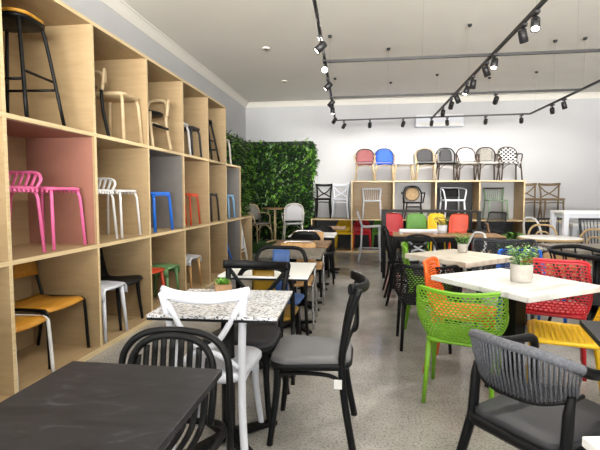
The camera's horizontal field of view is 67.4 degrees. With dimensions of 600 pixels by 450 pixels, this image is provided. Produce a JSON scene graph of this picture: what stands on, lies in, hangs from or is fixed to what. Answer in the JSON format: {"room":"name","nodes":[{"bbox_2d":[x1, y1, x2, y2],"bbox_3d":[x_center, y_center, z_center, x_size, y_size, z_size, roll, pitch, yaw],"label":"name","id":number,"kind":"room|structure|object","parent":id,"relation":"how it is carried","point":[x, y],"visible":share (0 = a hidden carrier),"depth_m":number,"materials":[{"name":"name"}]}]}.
{"room":"store","nodes":[
{"label":"store","id":0,"kind":"room"},
{"bbox_2d":[60,0,245,140],"bbox_3d":[-2.421,-0.707,3.657,0.100,3.520,15.250,1,4,8],"label":"wall","id":1,"kind":"structure","parent":0,"point":[96,11],"depth_m":6.28,"materials":[{"name":"paint"}]},
{"bbox_2d":[100,0,248,107],"bbox_3d":[-2.317,-2.407,3.528,0.110,0.110,15.050,1,4,8],"label":"trim","id":2,"kind":"structure","parent":1,"relation":"attached to","point":[120,7],"depth_m":6.44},
{"bbox_2d":[226,128,319,239],"bbox_3d":[-0.687,-0.708,9.553,1.895,2.595,3.154,1,4,8],"label":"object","id":3,"kind":"structure","parent":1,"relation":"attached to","point":[273,174],"depth_m":10.76,"materials":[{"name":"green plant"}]},
{"bbox_2d":[85,252,599,449],"bbox_3d":[1.694,1.137,3.204,8.410,0.100,15.250,1,4,8],"label":"floor","id":4,"kind":"structure","parent":0,"point":[387,381],"depth_m":3.09,"materials":[{"name":"concrete"}]},
{"bbox_2d":[0,361,221,449],"bbox_3d":[-0.557,0.853,1.132,0.520,0.744,0.740,1,4,8],"label":"cafe table","id":5,"kind":"object","parent":4,"relation":"on","point":[80,405],"visible":1,"depth_m":1.18,"materials":[{"name":"wood"}]},
{"bbox_2d":[0,0,251,401],"bbox_3d":[-1.724,-0.397,5.341,0.620,2.675,6.960,1,4,8],"label":"shelving","id":6,"kind":"object","parent":4,"relation":"on","point":[78,153],"visible":0.8,"depth_m":3.75,"materials":[{"name":"brown wood"}]},
{"bbox_2d":[9,171,45,252],"bbox_3d":[-2.003,-0.084,3.003,0.395,0.573,0.424,1,4,8],"label":"stool","id":7,"kind":"object","parent":6,"relation":"on","point":[18,187],"visible":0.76,"depth_m":3.13,"materials":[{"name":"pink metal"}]},
{"bbox_2d":[1,7,65,125],"bbox_3d":[-1.994,-1.078,3.142,0.466,0.742,0.466,0,4,2],"label":"bar stool","id":8,"kind":"object","parent":6,"relation":"on","point":[14,20],"visible":0.96,"depth_m":3.14,"materials":[{"name":"black metal"}]},
{"bbox_2d":[15,314,54,391],"bbox_3d":[-1.990,0.840,3.028,0.480,0.431,0.365,1,4,8],"label":"stool","id":9,"kind":"object","parent":6,"relation":"on","point":[23,322],"visible":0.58,"depth_m":3.10,"materials":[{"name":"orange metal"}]},
{"bbox_2d":[10,186,86,250],"bbox_3d":[-1.940,-0.060,3.456,0.394,0.465,0.394,1,4,8],"label":"stool","id":10,"kind":"object","parent":6,"relation":"on","point":[41,189],"visible":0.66,"depth_m":3.32,"materials":[{"name":"pink metal"}]},
{"bbox_2d":[13,261,89,368],"bbox_3d":[-2.020,0.612,3.482,0.528,0.824,0.485,1,4,8],"label":"chair","id":11,"kind":"object","parent":6,"relation":"on","point":[41,302],"visible":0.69,"depth_m":3.55,"materials":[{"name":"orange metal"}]},
{"bbox_2d":[94,68,110,136],"bbox_3d":[-1.931,-1.075,3.890,0.370,0.638,0.485,1,4,8],"label":"chair","id":12,"kind":"object","parent":6,"relation":"on","point":[102,74],"visible":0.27,"depth_m":4.01,"materials":[{"name":"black wood"}]},
{"bbox_2d":[98,177,118,238],"bbox_3d":[-1.887,-0.144,3.974,0.395,0.563,0.424,1,4,8],"label":"stool","id":13,"kind":"object","parent":6,"relation":"on","point":[103,190],"visible":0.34,"depth_m":4.10,"materials":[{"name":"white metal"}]},
{"bbox_2d":[101,281,128,342],"bbox_3d":[-1.800,0.754,4.007,0.378,0.467,0.392,1,4,8],"label":"stool","id":14,"kind":"object","parent":6,"relation":"on","point":[105,285],"visible":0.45,"depth_m":4.01,"materials":[{"name":"white plastic"}]},
{"bbox_2d":[95,91,142,143],"bbox_3d":[-1.769,-1.016,4.329,0.372,0.456,0.372,1,4,8],"label":"stool","id":15,"kind":"object","parent":6,"relation":"on","point":[111,97],"visible":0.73,"depth_m":4.29,"materials":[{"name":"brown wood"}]},
{"bbox_2d":[98,189,141,237],"bbox_3d":[-1.810,-0.117,4.385,0.374,0.455,0.374,1,4,8],"label":"stool","id":16,"kind":"object","parent":6,"relation":"on","point":[119,192],"visible":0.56,"depth_m":4.50,"materials":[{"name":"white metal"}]},
{"bbox_2d":[100,248,143,330],"bbox_3d":[-1.860,0.552,4.377,0.496,0.824,0.436,1,4,8],"label":"chair","id":17,"kind":"object","parent":6,"relation":"on","point":[128,279],"visible":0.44,"depth_m":4.51,"materials":[{"name":"black plastic"}]},
{"bbox_2d":[148,99,172,150],"bbox_3d":[-1.662,-1.127,4.942,0.356,0.602,0.491,1,4,8],"label":"chair","id":18,"kind":"object","parent":6,"relation":"on","point":[151,113],"visible":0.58,"depth_m":5.03,"materials":[{"name":"beige wood"}]},
{"bbox_2d":[150,192,173,232],"bbox_3d":[-1.737,-0.152,5.051,0.474,0.436,0.474,1,4,8],"label":"stool","id":19,"kind":"object","parent":6,"relation":"on","point":[152,194],"visible":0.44,"depth_m":4.86,"materials":[{"name":"blue plastic"}]},
{"bbox_2d":[152,263,179,300],"bbox_3d":[-1.644,0.685,5.337,0.338,0.427,0.352,1,4,8],"label":"stool","id":20,"kind":"object","parent":6,"relation":"on","point":[167,266],"visible":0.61,"depth_m":5.40,"materials":[{"name":"green plastic"}]},
{"bbox_2d":[184,126,201,157],"bbox_3d":[-1.559,-1.116,6.115,0.360,0.416,0.360,1,4,8],"label":"stool","id":21,"kind":"object","parent":6,"relation":"on","point":[191,128],"visible":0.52,"depth_m":6.06,"materials":[{"name":"grey plastic"}]},
{"bbox_2d":[185,193,200,224],"bbox_3d":[-1.570,-0.217,6.096,0.344,0.426,0.344,1,4,8],"label":"stool","id":22,"kind":"object","parent":6,"relation":"on","point":[188,194],"visible":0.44,"depth_m":5.97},
{"bbox_2d":[186,254,201,288],"bbox_3d":[-1.580,0.630,6.083,0.398,0.437,0.412,1,4,8],"label":"stool","id":23,"kind":"object","parent":6,"relation":"on","point":[189,257],"visible":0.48,"depth_m":6.08,"materials":[{"name":"white plastic"}]},
{"bbox_2d":[208,120,219,161],"bbox_3d":[-1.419,-1.245,6.673,0.370,0.603,0.370,1,4,8],"label":"bar stool","id":24,"kind":"object","parent":6,"relation":"on","point":[210,123],"visible":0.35,"depth_m":6.72,"materials":[{"name":"brown metal"}]},
{"bbox_2d":[118,326,233,449],"bbox_3d":[-0.518,0.806,1.586,0.477,0.780,0.481,1,4,8],"label":"slatted chair","id":25,"kind":"object","parent":4,"relation":"on","point":[182,334],"visible":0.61,"depth_m":1.73,"materials":[{"name":"black metal"}]},
{"bbox_2d":[158,285,263,449],"bbox_3d":[-0.421,0.710,2.261,0.426,0.887,0.524,0,4,5],"label":"chair","id":26,"kind":"object","parent":4,"relation":"on","point":[246,359],"visible":0.66,"depth_m":2.08,"materials":[{"name":"white plastic"}]},
{"bbox_2d":[146,289,292,449],"bbox_3d":[-0.376,0.768,2.351,0.610,0.749,0.580,0,4,6],"label":"cafe table","id":27,"kind":"object","parent":4,"relation":"on","point":[263,306],"visible":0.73,"depth_m":2.25,"materials":[{"name":"stone"}]},
{"bbox_2d":[214,277,231,291],"bbox_3d":[-0.446,0.338,2.575,0.109,0.080,0.157,-1,4,-13],"label":"potted plant","id":28,"kind":"object","parent":27,"relation":"on","point":[223,284],"visible":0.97,"depth_m":2.51,"materials":[{"name":"green plant"}]},
{"bbox_2d":[200,260,290,421],"bbox_3d":[-0.321,0.680,2.784,0.460,0.877,0.524,1,4,12],"label":"chair","id":29,"kind":"object","parent":4,"relation":"on","point":[265,337],"visible":0.49,"depth_m":2.83,"materials":[{"name":"black plastic"}]},
{"bbox_2d":[252,240,275,252],"bbox_3d":[-0.549,0.502,10.413,1.500,0.200,0.960,1,4,8],"label":"platform","id":30,"kind":"object","parent":4,"relation":"on","point":[255,247],"visible":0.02,"depth_m":10.00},
{"bbox_2d":[244,203,272,243],"bbox_3d":[-0.983,-0.049,10.471,0.501,0.897,0.583,3,5,40],"label":"bistro chair","id":31,"kind":"object","parent":30,"relation":"on","point":[254,212],"visible":0.8,"depth_m":10.57,"materials":[{"name":"wicker"}]},
{"bbox_2d":[262,207,284,242],"bbox_3d":[-0.579,-0.003,10.454,0.600,0.799,0.600,1,4,8],"label":"cafe table","id":32,"kind":"object","parent":30,"relation":"on","point":[267,208],"visible":0.85,"depth_m":10.42,"materials":[{"name":"brown wood"}]},
{"bbox_2d":[281,203,304,239],"bbox_3d":[-0.156,-0.054,10.396,0.543,0.917,0.501,0,4,-6],"label":"bistro chair","id":33,"kind":"object","parent":30,"relation":"on","point":[294,212],"visible":0.98,"depth_m":10.20,"materials":[{"name":"plastic"}]},
{"bbox_2d":[218,262,315,378],"bbox_3d":[-0.215,0.699,3.387,0.620,0.749,0.660,0,4,7],"label":"cafe table","id":34,"kind":"object","parent":4,"relation":"on","point":[299,271],"visible":0.4,"depth_m":3.15,"materials":[{"name":"white laminate"}]},
{"bbox_2d":[235,268,301,384],"bbox_3d":[-0.219,0.670,3.284,0.428,0.827,0.488,1,4,8],"label":"chair","id":35,"kind":"object","parent":4,"relation":"on","point":[291,309],"visible":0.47,"depth_m":3.08,"materials":[{"name":"wood"}]},
{"bbox_2d":[252,245,308,335],"bbox_3d":[-0.205,0.622,3.765,0.508,0.858,0.488,1,4,11],"label":"chair","id":36,"kind":"object","parent":4,"relation":"on","point":[279,254],"visible":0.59,"depth_m":3.92,"materials":[{"name":"black metal"}]},
{"bbox_2d":[259,248,325,333],"bbox_3d":[-0.067,0.630,4.404,0.600,0.749,0.620,1,4,8],"label":"cafe table","id":37,"kind":"object","parent":4,"relation":"on","point":[312,253],"visible":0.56,"depth_m":4.29,"materials":[{"name":"brown wood"}]},
{"bbox_2d":[281,240,317,329],"bbox_3d":[-0.041,0.589,4.596,0.425,0.813,0.527,0,4,6],"label":"chair","id":38,"kind":"object","parent":4,"relation":"on","point":[303,244],"visible":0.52,"depth_m":4.73,"materials":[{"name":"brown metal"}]},
{"bbox_2d":[273,240,331,310],"bbox_3d":[0.036,0.576,5.215,0.620,0.749,0.560,1,4,8],"label":"cafe table","id":39,"kind":"object","parent":4,"relation":"on","point":[319,243],"visible":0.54,"depth_m":5.19,"materials":[{"name":"wood"}]},
{"bbox_2d":[288,230,325,304],"bbox_3d":[0.090,0.505,5.543,0.445,0.853,0.528,0,4,4],"label":"chair","id":40,"kind":"object","parent":4,"relation":"on","point":[320,265],"visible":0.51,"depth_m":5.61,"materials":[{"name":"brown wood"}]},
{"bbox_2d":[290,231,325,296],"bbox_3d":[0.095,0.484,5.917,0.456,0.844,0.496,1,4,8],"label":"chair","id":41,"kind":"object","parent":4,"relation":"on","point":[301,235],"visible":0.28,"depth_m":5.67,"materials":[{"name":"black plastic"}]},
{"bbox_2d":[267,270,369,449],"bbox_3d":[0.113,0.706,2.471,0.524,0.867,0.440,1,4,8],"label":"chair","id":42,"kind":"object","parent":4,"relation":"on","point":[293,354],"visible":1,"depth_m":2.33,"materials":[{"name":"black plastic"}]},
{"bbox_2d":[312,226,335,283],"bbox_3d":[0.318,0.436,6.788,0.436,0.824,0.496,1,4,8],"label":"chair","id":43,"kind":"object","parent":4,"relation":"on","point":[330,250],"visible":0.43,"depth_m":6.91,"materials":[{"name":"black plastic"}]},
{"bbox_2d":[356,211,380,262],"bbox_3d":[1.343,0.222,8.783,0.496,0.984,0.442,1,4,8],"label":"bar chair","id":44,"kind":"object","parent":4,"relation":"on","point":[357,212],"visible":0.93,"depth_m":8.62,"materials":[{"name":"white plastic"}]},
{"bbox_2d":[386,213,402,235],"bbox_3d":[2.009,0.205,9.622,0.456,0.904,0.496,1,4,8],"label":"chair","id":45,"kind":"object","parent":4,"relation":"on","point":[394,221],"visible":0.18,"depth_m":9.79,"materials":[{"name":"red plastic"}]},
{"bbox_2d":[382,226,419,295],"bbox_3d":[1.339,0.459,5.912,0.485,0.898,0.450,0,4,2],"label":"chair","id":46,"kind":"object","parent":4,"relation":"on","point":[396,260],"visible":0.3,"depth_m":5.83,"materials":[{"name":"black plastic"}]},
{"bbox_2d":[383,228,422,305],"bbox_3d":[1.250,0.491,5.424,0.485,0.898,0.450,1,4,8],"label":"chair","id":47,"kind":"object","parent":4,"relation":"on","point":[392,264],"visible":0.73,"depth_m":5.27,"materials":[{"name":"black plastic"}]},
{"bbox_2d":[406,213,428,250],"bbox_3d":[2.484,0.209,9.556,0.476,0.904,0.496,1,4,8],"label":"chair","id":48,"kind":"object","parent":4,"relation":"on","point":[413,220],"visible":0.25,"depth_m":9.73,"materials":[{"name":"green plastic"}]},
{"bbox_2d":[399,229,441,292],"bbox_3d":[1.632,0.479,6.099,0.538,0.832,0.524,0,4,4],"label":"cafe table","id":49,"kind":"object","parent":4,"relation":"on","point":[401,231],"visible":0.3,"depth_m":6.27,"materials":[{"name":"white plastic"}]},
{"bbox_2d":[396,234,445,292],"bbox_3d":[1.318,0.545,4.920,0.535,0.858,0.485,1,4,8],"label":"chair","id":50,"kind":"object","parent":4,"relation":"on","point":[399,253],"visible":0.38,"depth_m":5.08,"materials":[{"name":"black plastic"}]},
{"bbox_2d":[393,263,459,353],"bbox_3d":[1.068,0.674,3.865,0.529,0.739,0.471,1,4,10],"label":"armchair","id":51,"kind":"object","parent":4,"relation":"on","point":[406,298],"visible":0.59,"depth_m":3.71,"materials":[{"name":"black plastic"}]},
{"bbox_2d":[401,242,452,328],"bbox_3d":[1.262,0.594,4.501,0.512,0.814,0.498,1,4,14],"label":"armchair","id":52,"kind":"object","parent":4,"relation":"on","point":[403,244],"visible":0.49,"depth_m":4.35,"materials":[{"name":"green plastic"}]},
{"bbox_2d":[381,209,481,277],"bbox_3d":[2.039,0.292,7.172,1.460,1.055,0.600,1,4,8],"label":"bar table","id":53,"kind":"object","parent":4,"relation":"on","point":[383,211],"visible":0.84,"depth_m":7.00,"materials":[{"name":"black metal"}]},
{"bbox_2d":[311,180,561,253],"bbox_3d":[3.013,-0.191,10.206,5.490,1.610,0.630,1,4,8],"label":"shelving unit","id":54,"kind":"object","parent":4,"relation":"on","point":[472,202],"visible":0.41,"depth_m":10.37,"materials":[{"name":"brown wood"}]},
{"bbox_2d":[314,184,332,218],"bbox_3d":[0.550,-0.568,10.553,0.421,0.812,0.524,1,4,8],"label":"chair","id":55,"kind":"object","parent":54,"relation":"on","point":[316,185],"visible":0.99,"depth_m":10.66,"materials":[{"name":"black plastic"}]},
{"bbox_2d":[331,183,349,218],"bbox_3d":[0.947,-0.564,10.497,0.421,0.812,0.524,1,4,8],"label":"chair","id":56,"kind":"object","parent":54,"relation":"on","point":[334,185],"visible":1,"depth_m":10.59,"materials":[{"name":"white plastic"}]},
{"bbox_2d":[335,220,353,250],"bbox_3d":[1.029,0.231,10.419,0.436,0.684,0.496,1,4,8],"label":"chair","id":57,"kind":"object","parent":54,"relation":"on","point":[347,223],"visible":0.73,"depth_m":10.56,"materials":[{"name":"yellow plastic"}]},
{"bbox_2d":[352,220,370,250],"bbox_3d":[1.425,0.234,10.364,0.436,0.684,0.496,1,4,8],"label":"chair","id":58,"kind":"object","parent":54,"relation":"on","point":[357,227],"visible":0.92,"depth_m":10.51,"materials":[{"name":"red plastic"}]},
{"bbox_2d":[354,149,375,180],"bbox_3d":[1.483,-1.386,10.307,0.503,0.763,0.436,1,4,8],"label":"bistro chair","id":59,"kind":"object","parent":54,"relation":"on","point":[364,155],"visible":0.98,"depth_m":10.44,"materials":[{"name":"fabric"}]},
{"bbox_2d":[362,188,381,218],"bbox_3d":[1.651,-0.499,10.341,0.462,0.701,0.493,1,4,8],"label":"chair","id":60,"kind":"object","parent":54,"relation":"on","point":[363,189],"visible":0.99,"depth_m":10.45,"materials":[{"name":"white plastic"}]},
{"bbox_2d":[373,148,395,180],"bbox_3d":[1.919,-1.382,10.247,0.503,0.763,0.436,1,4,8],"label":"bistro chair","id":61,"kind":"object","parent":54,"relation":"on","point":[384,154],"visible":0.97,"depth_m":10.37,"materials":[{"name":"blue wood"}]},
{"bbox_2d":[394,148,413,180],"bbox_3d":[2.345,-1.378,10.187,0.449,0.763,0.436,1,4,8],"label":"bistro chair","id":62,"kind":"object","parent":54,"relation":"on","point":[402,155],"visible":0.96,"depth_m":10.32,"materials":[{"name":"fabric"}]},
{"bbox_2d":[401,186,424,218],"bbox_3d":[2.562,-0.518,10.210,0.535,0.758,0.485,1,4,8],"label":"chair","id":63,"kind":"object","parent":54,"relation":"on","point":[411,193],"visible":0.96,"depth_m":10.37,"materials":[{"name":"black plastic"}]},
{"bbox_2d":[414,148,437,180],"bbox_3d":[2.820,-1.373,10.121,0.503,0.763,0.436,1,4,8],"label":"bistro chair","id":64,"kind":"object","parent":54,"relation":"on","point":[423,155],"visible":1,"depth_m":10.25,"materials":[{"name":"wood"}]},
{"bbox_2d":[436,148,457,180],"bbox_3d":[3.276,-1.369,10.057,0.449,0.763,0.436,1,4,8],"label":"bistro chair","id":65,"kind":"object","parent":54,"relation":"on","point":[445,154],"visible":0.97,"depth_m":10.19,"materials":[{"name":"black plastic"}]},
{"bbox_2d":[439,187,466,217],"bbox_3d":[3.410,-0.491,10.079,0.558,0.718,0.466,0,4,0],"label":"armchair","id":66,"kind":"object","parent":54,"relation":"on","point":[445,192],"visible":0.98,"depth_m":10.24,"materials":[{"name":"plastic"}]},
{"bbox_2d":[455,147,479,179],"bbox_3d":[3.711,-1.365,9.996,0.503,0.763,0.436,1,4,8],"label":"bistro chair","id":67,"kind":"object","parent":54,"relation":"on","point":[464,153],"visible":0.92,"depth_m":10.12,"materials":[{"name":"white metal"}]},
{"bbox_2d":[475,147,500,179],"bbox_3d":[4.137,-1.361,9.937,0.503,0.763,0.436,1,4,8],"label":"bistro chair","id":68,"kind":"object","parent":54,"relation":"on","point":[485,153],"visible":0.96,"depth_m":10.06,"materials":[{"name":"fabric"}]},
{"bbox_2d":[482,187,508,219],"bbox_3d":[4.352,-0.482,10.014,0.462,0.710,0.493,1,4,8],"label":"chair","id":69,"kind":"object","parent":54,"relation":"on","point":[484,188],"visible":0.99,"depth_m":10.15,"materials":[{"name":"green metal"}]},
{"bbox_2d":[496,147,522,179],"bbox_3d":[4.593,-1.356,9.873,0.503,0.763,0.436,1,4,8],"label":"bistro chair","id":70,"kind":"object","parent":54,"relation":"on","point":[507,153],"visible":0.96,"depth_m":10.00,"materials":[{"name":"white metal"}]},
{"bbox_2d":[525,183,541,217],"bbox_3d":[5.047,-0.526,9.925,0.440,0.812,0.524,1,4,8],"label":"chair","id":71,"kind":"object","parent":54,"relation":"on","point":[534,198],"visible":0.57,"depth_m":10.01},
{"bbox_2d":[537,183,564,217],"bbox_3d":[5.479,-0.518,9.814,0.460,0.812,0.524,1,4,13],"label":"chair","id":72,"kind":"object","parent":54,"relation":"on","point":[557,199],"visible":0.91,"depth_m":9.90,"materials":[{"name":"wood"}]},
{"bbox_2d":[427,213,450,250],"bbox_3d":[2.918,0.213,9.495,0.436,0.904,0.496,0,4,4],"label":"chair","id":73,"kind":"object","parent":4,"relation":"on","point":[431,223],"visible":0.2,"depth_m":9.67,"materials":[{"name":"yellow plastic"}]},
{"bbox_2d":[392,232,505,288],"bbox_3d":[2.040,0.501,6.326,1.450,0.750,0.550,1,4,11],"label":"cafe table","id":74,"kind":"object","parent":4,"relation":"on","point":[448,237],"visible":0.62,"depth_m":6.12,"materials":[{"name":"brown wood"}]},
{"bbox_2d":[434,217,450,233],"bbox_3d":[2.024,-0.002,6.421,0.254,0.240,0.264,0,4,-3],"label":"potted plant","id":75,"kind":"object","parent":74,"relation":"on","point":[442,229],"visible":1,"depth_m":6.36,"materials":[{"name":"green plant"}]},
{"bbox_2d":[448,213,467,248],"bbox_3d":[3.332,0.221,9.387,0.476,0.904,0.496,1,4,16],"label":"chair","id":76,"kind":"object","parent":4,"relation":"on","point":[458,223],"visible":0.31,"depth_m":9.55,"materials":[{"name":"plastic"}]},
{"bbox_2d":[422,256,496,372],"bbox_3d":[1.185,0.671,3.360,0.512,0.814,0.498,2,4,28],"label":"armchair","id":77,"kind":"object","parent":4,"relation":"on","point":[426,263],"visible":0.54,"depth_m":3.44,"materials":[{"name":"orange plastic"}]},
{"bbox_2d":[405,249,514,324],"bbox_3d":[1.451,0.648,4.141,0.680,0.749,0.680,-2,5,-32],"label":"cafe table","id":78,"kind":"object","parent":4,"relation":"on","point":[449,257],"visible":0.58,"depth_m":4.01,"materials":[{"name":"beige wood"}]},
{"bbox_2d":[454,233,469,252],"bbox_3d":[1.558,0.167,4.309,0.160,0.187,0.168,0,4,0],"label":"potted plant","id":79,"kind":"object","parent":78,"relation":"on","point":[462,247],"visible":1,"depth_m":4.29,"materials":[{"name":"green plant"}]},
{"bbox_2d":[416,285,508,402],"bbox_3d":[1.030,0.738,2.864,0.535,0.747,0.476,2,4,27],"label":"armchair","id":80,"kind":"object","parent":4,"relation":"on","point":[440,332],"visible":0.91,"depth_m":2.70,"materials":[{"name":"green plastic"}]},
{"bbox_2d":[466,211,506,269],"bbox_3d":[3.185,0.280,7.679,0.512,1.013,0.498,-1,4,-16],"label":"bar chair","id":81,"kind":"object","parent":4,"relation":"on","point":[503,216],"visible":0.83,"depth_m":7.68,"materials":[{"name":"grey plastic"}]},
{"bbox_2d":[471,237,540,326],"bbox_3d":[1.989,0.576,4.395,0.605,0.865,0.539,2,4,22],"label":"armchair","id":82,"kind":"object","parent":4,"relation":"on","point":[476,239],"visible":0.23,"depth_m":4.58,"materials":[{"name":"grey plastic"}]},
{"bbox_2d":[496,231,531,268],"bbox_3d":[3.073,0.482,6.482,0.532,0.768,0.454,1,4,8],"label":"shrub","id":83,"kind":"object","parent":4,"relation":"on","point":[510,235],"visible":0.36,"depth_m":6.42,"materials":[{"name":"green plant"}]},
{"bbox_2d":[431,268,599,393],"bbox_3d":[1.371,0.730,2.923,0.690,0.750,0.750,-2,4,-26],"label":"cafe table","id":84,"kind":"object","parent":4,"relation":"on","point":[541,288],"visible":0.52,"depth_m":2.85,"materials":[{"name":"white stone"}]},
{"bbox_2d":[506,245,538,282],"bbox_3d":[1.405,0.245,2.852,0.215,0.228,0.195,3,5,39],"label":"potted plant","id":85,"kind":"object","parent":84,"relation":"on","point":[520,272],"visible":1,"depth_m":2.81,"materials":[{"name":"green plant"}]},
{"bbox_2d":[456,329,599,449],"bbox_3d":[0.944,0.795,1.776,0.654,0.786,0.473,-2,4,-29],"label":"armchair","id":86,"kind":"object","parent":4,"relation":"on","point":[534,415],"visible":1,"depth_m":1.66,"materials":[{"name":"grey fabric"}]},
{"bbox_2d":[496,248,566,322],"bbox_3d":[2.242,0.630,4.410,0.498,0.754,0.512,0,4,0],"label":"armchair","id":87,"kind":"object","parent":4,"relation":"on","point":[500,250],"visible":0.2,"depth_m":4.59,"materials":[{"name":"blue plastic"}]},
{"bbox_2d":[517,235,583,275],"bbox_3d":[3.236,0.532,5.856,0.756,0.749,0.756,1,4,8],"label":"cafe table","id":88,"kind":"object","parent":4,"relation":"on","point":[549,239],"visible":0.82,"depth_m":5.67,"materials":[{"name":"white laminate"}]},
{"bbox_2d":[521,257,592,380],"bbox_3d":[1.893,0.648,3.396,0.498,0.854,0.512,2,4,28],"label":"armchair","id":89,"kind":"object","parent":4,"relation":"on","point":[561,309],"visible":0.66,"depth_m":3.17,"materials":[{"name":"red plastic"}]},
{"bbox_2d":[539,250,580,303],"bbox_3d":[2.805,0.608,4.975,0.445,0.723,0.528,1,4,16],"label":"chair","id":90,"kind":"object","parent":4,"relation":"on","point":[545,254],"visible":0.13,"depth_m":4.77,"materials":[{"name":"beige wood"}]},
{"bbox_2d":[526,307,599,392],"bbox_3d":[1.691,0.709,2.788,0.512,0.814,0.498,2,4,26],"label":"armchair","id":91,"kind":"object","parent":4,"relation":"on","point":[547,332],"visible":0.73,"depth_m":2.83,"materials":[{"name":"yellow plastic"}]},
{"bbox_2d":[538,244,599,320],"bbox_3d":[3.134,0.606,4.763,0.900,0.749,0.700,0,4,0],"label":"cafe table","id":92,"kind":"object","parent":4,"relation":"on","point":[594,310],"visible":0.44,"depth_m":4.72,"materials":[{"name":"black metal"}]},
{"bbox_2d":[547,244,599,320],"bbox_3d":[2.629,0.629,3.924,0.842,0.823,0.994,1,4,8],"label":"armchair","id":93,"kind":"object","parent":4,"relation":"on","point":[596,296],"visible":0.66,"depth_m":3.91,"materials":[{"name":"black plastic"}]},
{"bbox_2d":[549,210,599,277],"bbox_3d":[4.465,0.322,6.682,1.250,1.060,0.500,1,4,8],"label":"cafe table","id":94,"kind":"object","parent":4,"relation":"on","point":[565,214],"visible":0.52,"depth_m":6.50,"materials":[{"name":"white laminate"}]},
{"bbox_2d":[557,222,599,243],"bbox_3d":[5.809,0.340,8.721,1.300,0.750,0.700,1,4,8],"label":"cafe table","id":95,"kind":"object","parent":4,"relation":"on","point":[574,226],"visible":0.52,"depth_m":8.46,"materials":[{"name":"white laminate"}]},
{"bbox_2d":[558,228,599,281],"bbox_3d":[3.558,0.485,5.670,0.485,0.878,0.450,-2,4,-22],"label":"chair","id":96,"kind":"object","parent":4,"relation":"on","point":[589,229],"visible":0.34,"depth_m":5.76,"materials":[{"name":"wood"}]},
{"bbox_2d":[578,218,599,260],"bbox_3d":[4.795,0.358,7.225,0.502,0.920,0.493,1,4,12],"label":"chair","id":97,"kind":"object","parent":4,"relation":"on","point":[579,219],"visible":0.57,"depth_m":7.40,"materials":[{"name":"grey plastic"}]},
{"bbox_2d":[579,320,599,346],"bbox_3d":[1.420,0.818,1.617,0.620,0.749,0.620,1,4,20],"label":"cafe table","id":98,"kind":"object","parent":4,"relation":"on","point":[592,328],"visible":1,"depth_m":1.86,"materials":[{"name":"black stone"}]},
{"bbox_2d":[582,436,599,449],"bbox_3d":[0.914,0.876,0.821,0.500,0.739,0.520,0,4,-2],"label":"cafe table","id":99,"kind":"object","parent":4,"relation":"on","point":[588,442],"visible":1,"depth_m":1.03,"materials":[{"name":"white laminate"}]},
{"bbox_2d":[123,0,599,101],"bbox_3d":[1.694,-2.474,2.961,8.410,0.100,15.250,1,4,8],"label":"ceiling","id":100,"kind":"structure","parent":0,"point":[227,37],"depth_m":6.67,"materials":[{"name":"paint"}]},
{"bbox_2d":[312,0,335,114],"bbox_3d":[0.247,-2.180,4.727,0.060,0.724,8.904,0,4,6],"label":"track","id":101,"kind":"object","parent":100,"relation":"hanging from","point":[313,1],"visible":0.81,"depth_m":4.04,"materials":[{"name":"metal"}]},
{"bbox_2d":[313,35,326,54],"bbox_3d":[0.192,-1.699,4.261,0.130,0.164,0.100,1,4,8],"label":"track spotlight","id":102,"kind":"object","parent":101,"relation":"hanging from","point":[322,45],"visible":1,"depth_m":4.23,"materials":[{"name":"black"}]},
{"bbox_2d":[337,77,529,120],"bbox_3d":[2.510,-2.452,8.768,3.668,0.724,0.059,1,4,12],"label":"track","id":103,"kind":"object","parent":100,"relation":"hanging from","point":[488,114],"visible":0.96,"depth_m":8.75,"materials":[{"name":"metal"}]},
{"bbox_2d":[332,40,580,98],"bbox_3d":[2.263,-2.314,6.722,3.580,0.724,0.059,1,4,9],"label":"track","id":104,"kind":"object","parent":100,"relation":"hanging from","point":[554,41],"visible":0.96,"depth_m":6.73,"materials":[{"name":"metal"}]},
{"bbox_2d":[327,4,599,62],"bbox_3d":[2.051,-2.188,4.848,3.520,0.724,0.058,1,4,8],"label":"track","id":105,"kind":"object","parent":100,"relation":"hanging from","point":[579,50],"visible":0.97,"depth_m":4.90,"materials":[{"name":"metal"}]},
{"bbox_2d":[432,0,547,117],"bbox_3d":[2.027,-2.160,4.423,0.060,0.724,8.790,0,4,7],"label":"track","id":106,"kind":"object","parent":100,"relation":"hanging from","point":[541,3],"visible":0.96,"depth_m":4.61,"materials":[{"name":"metal"}]},
{"bbox_2d":[517,23,528,43],"bbox_3d":[1.965,-1.680,3.963,0.097,0.162,0.100,1,4,8],"label":"track spotlight","id":107,"kind":"object","parent":106,"relation":"hanging from","point":[522,33],"visible":1,"depth_m":3.94,"materials":[{"name":"black"}]},
{"bbox_2d":[530,9,540,32],"bbox_3d":[1.928,-1.660,3.686,0.074,0.165,0.119,2,4,26],"label":"track spotlight","id":108,"kind":"object","parent":106,"relation":"hanging from","point":[535,20],"visible":1,"depth_m":3.67,"materials":[{"name":"black"}]},
{"bbox_2d":[530,37,599,113],"bbox_3d":[4.015,-2.278,6.180,0.060,0.724,4.430,1,4,7],"label":"track","id":109,"kind":"object","parent":100,"relation":"hanging from","point":[584,38],"visible":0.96,"depth_m":6.81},
{"bbox_2d":[246,98,599,243],"bbox_3d":[2.744,-1.172,10.567,8.210,3.520,0.100,1,4,8],"label":"wall","id":110,"kind":"structure","parent":0,"point":[563,147],"depth_m":10.33,"materials":[{"name":"paint"}]},
{"bbox_2d":[246,92,599,107],"bbox_3d":[2.730,-2.866,10.349,8.210,0.110,0.110,1,4,8],"label":"trim","id":111,"kind":"structure","parent":110,"relation":"attached to","point":[590,95],"depth_m":10.34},
{"bbox_2d":[415,114,463,127],"bbox_3d":[3.174,-2.373,10.270,1.060,0.276,0.208,1,4,8],"label":"air conditioner","id":112,"kind":"object","parent":110,"relation":"attached to","point":[453,121],"visible":0.87,"depth_m":10.18,"materials":[{"name":"white plastic"}]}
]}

